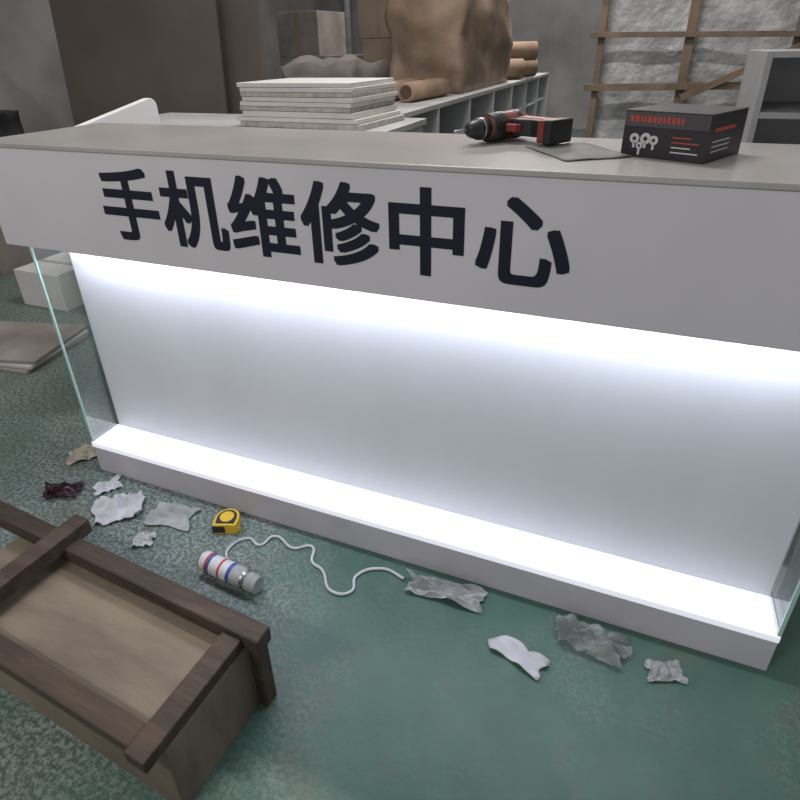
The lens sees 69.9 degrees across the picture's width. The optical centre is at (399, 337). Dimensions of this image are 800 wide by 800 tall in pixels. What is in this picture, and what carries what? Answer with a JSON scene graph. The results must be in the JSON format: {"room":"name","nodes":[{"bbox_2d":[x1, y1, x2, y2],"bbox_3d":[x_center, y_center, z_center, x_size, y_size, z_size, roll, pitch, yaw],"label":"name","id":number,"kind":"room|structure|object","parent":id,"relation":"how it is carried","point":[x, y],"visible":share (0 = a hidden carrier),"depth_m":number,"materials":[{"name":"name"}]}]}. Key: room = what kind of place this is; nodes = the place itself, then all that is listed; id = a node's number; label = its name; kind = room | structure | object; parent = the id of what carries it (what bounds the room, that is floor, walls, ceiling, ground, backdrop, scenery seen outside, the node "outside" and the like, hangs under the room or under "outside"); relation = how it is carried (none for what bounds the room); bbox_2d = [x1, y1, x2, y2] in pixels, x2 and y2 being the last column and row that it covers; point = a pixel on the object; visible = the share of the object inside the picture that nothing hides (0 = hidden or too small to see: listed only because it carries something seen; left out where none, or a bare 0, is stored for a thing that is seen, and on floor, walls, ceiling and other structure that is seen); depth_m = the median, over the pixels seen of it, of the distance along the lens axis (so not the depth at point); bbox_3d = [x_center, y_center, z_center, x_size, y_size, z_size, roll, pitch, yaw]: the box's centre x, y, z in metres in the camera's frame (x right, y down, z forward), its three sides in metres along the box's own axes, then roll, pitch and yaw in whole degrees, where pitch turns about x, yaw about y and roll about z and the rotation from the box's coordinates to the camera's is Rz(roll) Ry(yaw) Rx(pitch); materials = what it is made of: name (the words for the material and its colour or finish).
{"room":"furniture workshop","nodes":[
{"label":"furniture workshop","id":0,"kind":"room"},
{"bbox_2d":[0,0,321,133],"bbox_3d":[-4.111,-3.293,5.200,0.150,4.000,14.150,9,29,20],"label":"wall","id":1,"kind":"structure","parent":0,"point":[33,87],"depth_m":6.02,"materials":[{"name":"paint"}]},
{"bbox_2d":[0,129,799,799],"bbox_3d":[1.079,-0.614,4.166,11.000,0.050,14.000,9,29,20],"label":"floor","id":2,"kind":"structure","parent":0,"point":[385,690],"depth_m":1.33,"materials":[{"name":"green paint"}]},
{"bbox_2d":[0,226,62,275],"bbox_3d":[-2.930,-0.942,4.098,0.700,0.755,0.600,9,29,20],"label":"cardboard box","id":3,"kind":"object","parent":2,"relation":"on","point":[12,257],"visible":0.13,"depth_m":3.96,"materials":[{"name":"brown cardboard"}]},
{"bbox_2d":[0,110,21,136],"bbox_3d":[-2.941,-1.395,3.839,0.556,0.283,0.497,9,29,20],"label":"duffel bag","id":4,"kind":"object","parent":3,"relation":"on","point":[9,126],"visible":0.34,"depth_m":3.88,"materials":[{"name":"fabric"}]},
{"bbox_2d":[0,321,89,374],"bbox_3d":[-1.961,0.031,2.906,0.586,0.055,0.438,4,27,11],"label":"panels","id":5,"kind":"object","parent":2,"relation":"on","point":[25,347],"visible":0.98,"depth_m":2.87,"materials":[{"name":"wood"}]},
{"bbox_2d":[13,252,83,311],"bbox_3d":[-2.037,-0.353,3.486,0.350,0.222,0.350,9,29,20],"label":"carton","id":6,"kind":"object","parent":2,"relation":"on","point":[57,271],"visible":0.55,"depth_m":3.35,"materials":[{"name":"white cardboard"}]},
{"bbox_2d":[41,480,84,499],"bbox_3d":[-1.148,0.510,1.940,0.122,0.038,0.078,-4,27,-6],"label":"scrap","id":7,"kind":"object","parent":2,"relation":"on","point":[64,489],"visible":1,"depth_m":1.93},
{"bbox_2d":[66,443,96,464],"bbox_3d":[-1.164,0.422,2.135,0.152,0.020,0.103,-15,30,-26],"label":"scrap","id":8,"kind":"object","parent":2,"relation":"on","point":[86,451],"visible":0.69,"depth_m":2.12,"materials":[{"name":"beige paper"}]},
{"bbox_2d":[93,474,122,494],"bbox_3d":[-1.006,0.506,1.967,0.092,0.016,0.072,-15,30,-26],"label":"paper scrap","id":9,"kind":"object","parent":2,"relation":"on","point":[100,487],"visible":1,"depth_m":1.97,"materials":[{"name":"white paper"}]},
{"bbox_2d":[74,98,160,126],"bbox_3d":[-1.094,-0.357,2.404,0.030,1.170,0.525,8,28,17],"label":"panel","id":10,"kind":"object","parent":2,"relation":"on","point":[142,111],"visible":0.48,"depth_m":2.26,"materials":[{"name":"white plastic"}]},
{"bbox_2d":[91,490,144,524],"bbox_3d":[-0.920,0.546,1.863,0.168,0.033,0.133,-10,28,-16],"label":"paper scrap","id":11,"kind":"object","parent":2,"relation":"on","point":[106,510],"visible":1,"depth_m":1.86,"materials":[{"name":"white paper"}]},
{"bbox_2d":[0,500,276,799],"bbox_3d":[-0.763,0.679,1.330,0.968,0.278,0.380,9,29,20],"label":"wooden crate","id":12,"kind":"object","parent":2,"relation":"on","point":[158,676],"visible":1,"depth_m":1.22,"materials":[{"name":"beige wood"}]},
{"bbox_2d":[129,531,156,547],"bbox_3d":[-0.783,0.612,1.744,0.066,0.019,0.058,-2,27,-1],"label":"paper scrap","id":13,"kind":"object","parent":2,"relation":"on","point":[142,538],"visible":1,"depth_m":1.74,"materials":[{"name":"white paper"}]},
{"bbox_2d":[49,0,265,125],"bbox_3d":[-1.814,-1.956,4.354,1.747,2.294,0.387,9,29,20],"label":"boards","id":14,"kind":"object","parent":2,"relation":"on","point":[186,56],"visible":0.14,"depth_m":4.21,"materials":[{"name":"brown wood"}]},
{"bbox_2d":[144,502,201,530],"bbox_3d":[-0.728,0.565,1.832,0.165,0.021,0.104,5,28,12],"label":"paper scrap","id":15,"kind":"object","parent":2,"relation":"on","point":[175,515],"visible":1,"depth_m":1.83,"materials":[{"name":"white paper"}]},
{"bbox_2d":[212,509,241,533],"bbox_3d":[-0.532,0.572,1.791,0.092,0.040,0.074,0,27,2],"label":"tape measure","id":16,"kind":"object","parent":2,"relation":"on","point":[227,521],"visible":1,"depth_m":1.77,"materials":[{"name":"yellow plastic"}]},
{"bbox_2d":[197,550,263,593],"bbox_3d":[-0.475,0.656,1.603,0.201,0.056,0.056,12,30,25],"label":"spray can","id":17,"kind":"object","parent":2,"relation":"on","point":[239,576],"visible":1,"depth_m":1.58,"materials":[{"name":"metal"}]},
{"bbox_2d":[225,535,404,595],"bbox_3d":[-0.258,0.658,1.645,0.535,0.008,0.149,9,29,20],"label":"power cable","id":18,"kind":"object","parent":2,"relation":"on","point":[271,536],"visible":0.98,"depth_m":1.64,"materials":[{"name":"white plastic"}]},
{"bbox_2d":[275,0,388,78],"bbox_3d":[-0.493,-2.436,5.728,0.718,1.853,1.880,-24,34,-37],"label":"cardboard boxes","id":19,"kind":"object","parent":2,"relation":"on","point":[314,34],"visible":0.15,"depth_m":5.64},
{"bbox_2d":[288,56,390,77],"bbox_3d":[-0.457,-1.584,4.671,0.620,1.285,0.766,9,29,20],"label":"heap","id":20,"kind":"object","parent":2,"relation":"on","point":[357,66],"visible":0.16,"depth_m":4.21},
{"bbox_2d":[343,0,352,54],"bbox_3d":[-0.977,-6.033,10.588,0.120,3.900,0.120,9,29,20],"label":"pipe","id":21,"kind":"object","parent":2,"relation":"on","point":[347,13],"visible":0.49,"depth_m":10.66,"materials":[{"name":"grey metal"}]},
{"bbox_2d":[159,73,548,133],"bbox_3d":[0.248,-1.732,5.227,1.600,1.020,5.930,9,29,20],"label":"shelving unit","id":22,"kind":"object","parent":2,"relation":"on","point":[448,113],"visible":0.19,"depth_m":4.25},
{"bbox_2d":[236,78,404,130],"bbox_3d":[-0.370,-1.108,2.683,0.662,0.186,0.450,11,29,22],"label":"boards","id":23,"kind":"object","parent":22,"relation":"on","point":[354,104],"visible":1,"depth_m":2.52,"materials":[{"name":"white wood"}]},
{"bbox_2d":[394,77,424,99],"bbox_3d":[0.008,-1.686,3.880,0.120,0.120,0.651,11,29,23],"label":"cardboard tube","id":24,"kind":"object","parent":22,"relation":"on","point":[399,82],"visible":0.12,"depth_m":3.84,"materials":[{"name":"cardboard"}]},
{"bbox_2d":[397,77,451,102],"bbox_3d":[0.175,-1.671,3.843,0.120,0.120,0.603,12,30,25],"label":"cardboard tube","id":25,"kind":"object","parent":22,"relation":"on","point":[411,91],"visible":0.99,"depth_m":3.71,"materials":[{"name":"cardboard"}]},
{"bbox_2d":[384,0,513,93],"bbox_3d":[0.465,-2.523,4.789,0.664,0.778,1.739,9,29,20],"label":"bundle","id":26,"kind":"object","parent":22,"relation":"on","point":[469,43],"visible":0.9,"depth_m":4.19,"materials":[{"name":"brown paper"}]},
{"bbox_2d":[508,58,525,78],"bbox_3d":[0.942,-2.723,5.804,0.640,0.190,0.190,-9,28,-15],"label":"cardboard tube","id":27,"kind":"object","parent":22,"relation":"on","point":[516,67],"visible":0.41,"depth_m":5.79,"materials":[{"name":"cardboard"}]},
{"bbox_2d":[524,59,537,76],"bbox_3d":[1.099,-2.904,6.154,0.750,0.190,0.190,-8,28,-13],"label":"cardboard tube","id":28,"kind":"object","parent":22,"relation":"on","point":[531,66],"visible":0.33,"depth_m":6.15,"materials":[{"name":"cardboard"}]},
{"bbox_2d":[509,41,537,60],"bbox_3d":[1.054,-2.969,5.929,0.716,0.180,0.180,-2,27,-2],"label":"cardboard tube","id":29,"kind":"object","parent":28,"relation":"on","point":[526,50],"visible":0.44,"depth_m":5.86,"materials":[{"name":"cardboard"}]},
{"bbox_2d":[0,123,799,670],"bbox_3d":[0.010,-0.056,1.811,2.220,1.124,0.854,9,29,20],"label":"counter","id":30,"kind":"object","parent":2,"relation":"on","point":[508,366],"depth_m":1.40,"materials":[{"name":"white paint"}]},
{"bbox_2d":[454,109,572,144],"bbox_3d":[0.253,-0.480,1.317,0.235,0.068,0.191,-21,33,-33],"label":"cordless drill","id":31,"kind":"object","parent":30,"relation":"on","point":[510,124],"visible":1,"depth_m":1.32,"materials":[{"name":"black plastic"}]},
{"bbox_2d":[525,142,632,160],"bbox_3d":[0.378,-0.402,1.228,0.154,0.004,0.206,-7,27,-11],"label":"sheet","id":32,"kind":"object","parent":30,"relation":"on","point":[577,150],"visible":0.99,"depth_m":1.22,"materials":[{"name":"grey paper"}]},
{"bbox_2d":[621,103,749,163],"bbox_3d":[0.575,-0.419,1.161,0.174,0.088,0.170,-23,34,-36],"label":"carton","id":33,"kind":"object","parent":30,"relation":"on","point":[689,133],"visible":1,"depth_m":1.11,"materials":[{"name":"black cardboard"}]},
{"bbox_2d":[404,568,487,612],"bbox_3d":[0.120,0.675,1.548,0.228,0.048,0.065,8,28,17],"label":"plastic film","id":34,"kind":"object","parent":2,"relation":"on","point":[469,596],"visible":1,"depth_m":1.55,"materials":[{"name":"clear plastic"}]},
{"bbox_2d":[488,635,549,680],"bbox_3d":[0.287,0.767,1.396,0.151,0.016,0.064,19,33,35],"label":"paper","id":35,"kind":"object","parent":2,"relation":"on","point":[513,649],"visible":1,"depth_m":1.39,"materials":[{"name":"white paper"}]},
{"bbox_2d":[644,658,687,683],"bbox_3d":[0.623,0.781,1.348,0.092,0.020,0.057,1,27,5],"label":"paper scrap","id":36,"kind":"object","parent":2,"relation":"on","point":[668,670],"visible":1,"depth_m":1.34,"materials":[{"name":"grey paper"}]},
{"bbox_2d":[583,0,799,137],"bbox_3d":[2.309,-1.503,3.377,2.351,2.201,0.105,9,29,20],"label":"timber crating","id":37,"kind":"object","parent":2,"relation":"on","point":[721,83],"visible":0.29,"depth_m":3.54,"materials":[{"name":"brown wood"}]},
{"bbox_2d":[592,0,799,138],"bbox_3d":[2.473,-1.649,3.740,2.286,2.127,0.661,9,29,20],"label":"plastic wrap","id":38,"kind":"object","parent":2,"relation":"on","point":[624,59],"visible":0.25,"depth_m":3.61,"materials":[{"name":"grey plastic"}]},
{"bbox_2d":[736,49,799,143],"bbox_3d":[1.542,-0.373,2.175,0.620,1.300,0.450,9,29,20],"label":"cabinet","id":39,"kind":"object","parent":2,"relation":"on","point":[770,84],"visible":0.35,"depth_m":2.13,"materials":[{"name":"metal"}]},
{"bbox_2d":[322,0,602,128],"bbox_3d":[3.657,-5.434,9.092,11.000,4.000,0.150,9,29,20],"label":"wall","id":40,"kind":"structure","parent":0,"point":[561,29],"depth_m":9.72,"materials":[{"name":"paint"}]}
]}

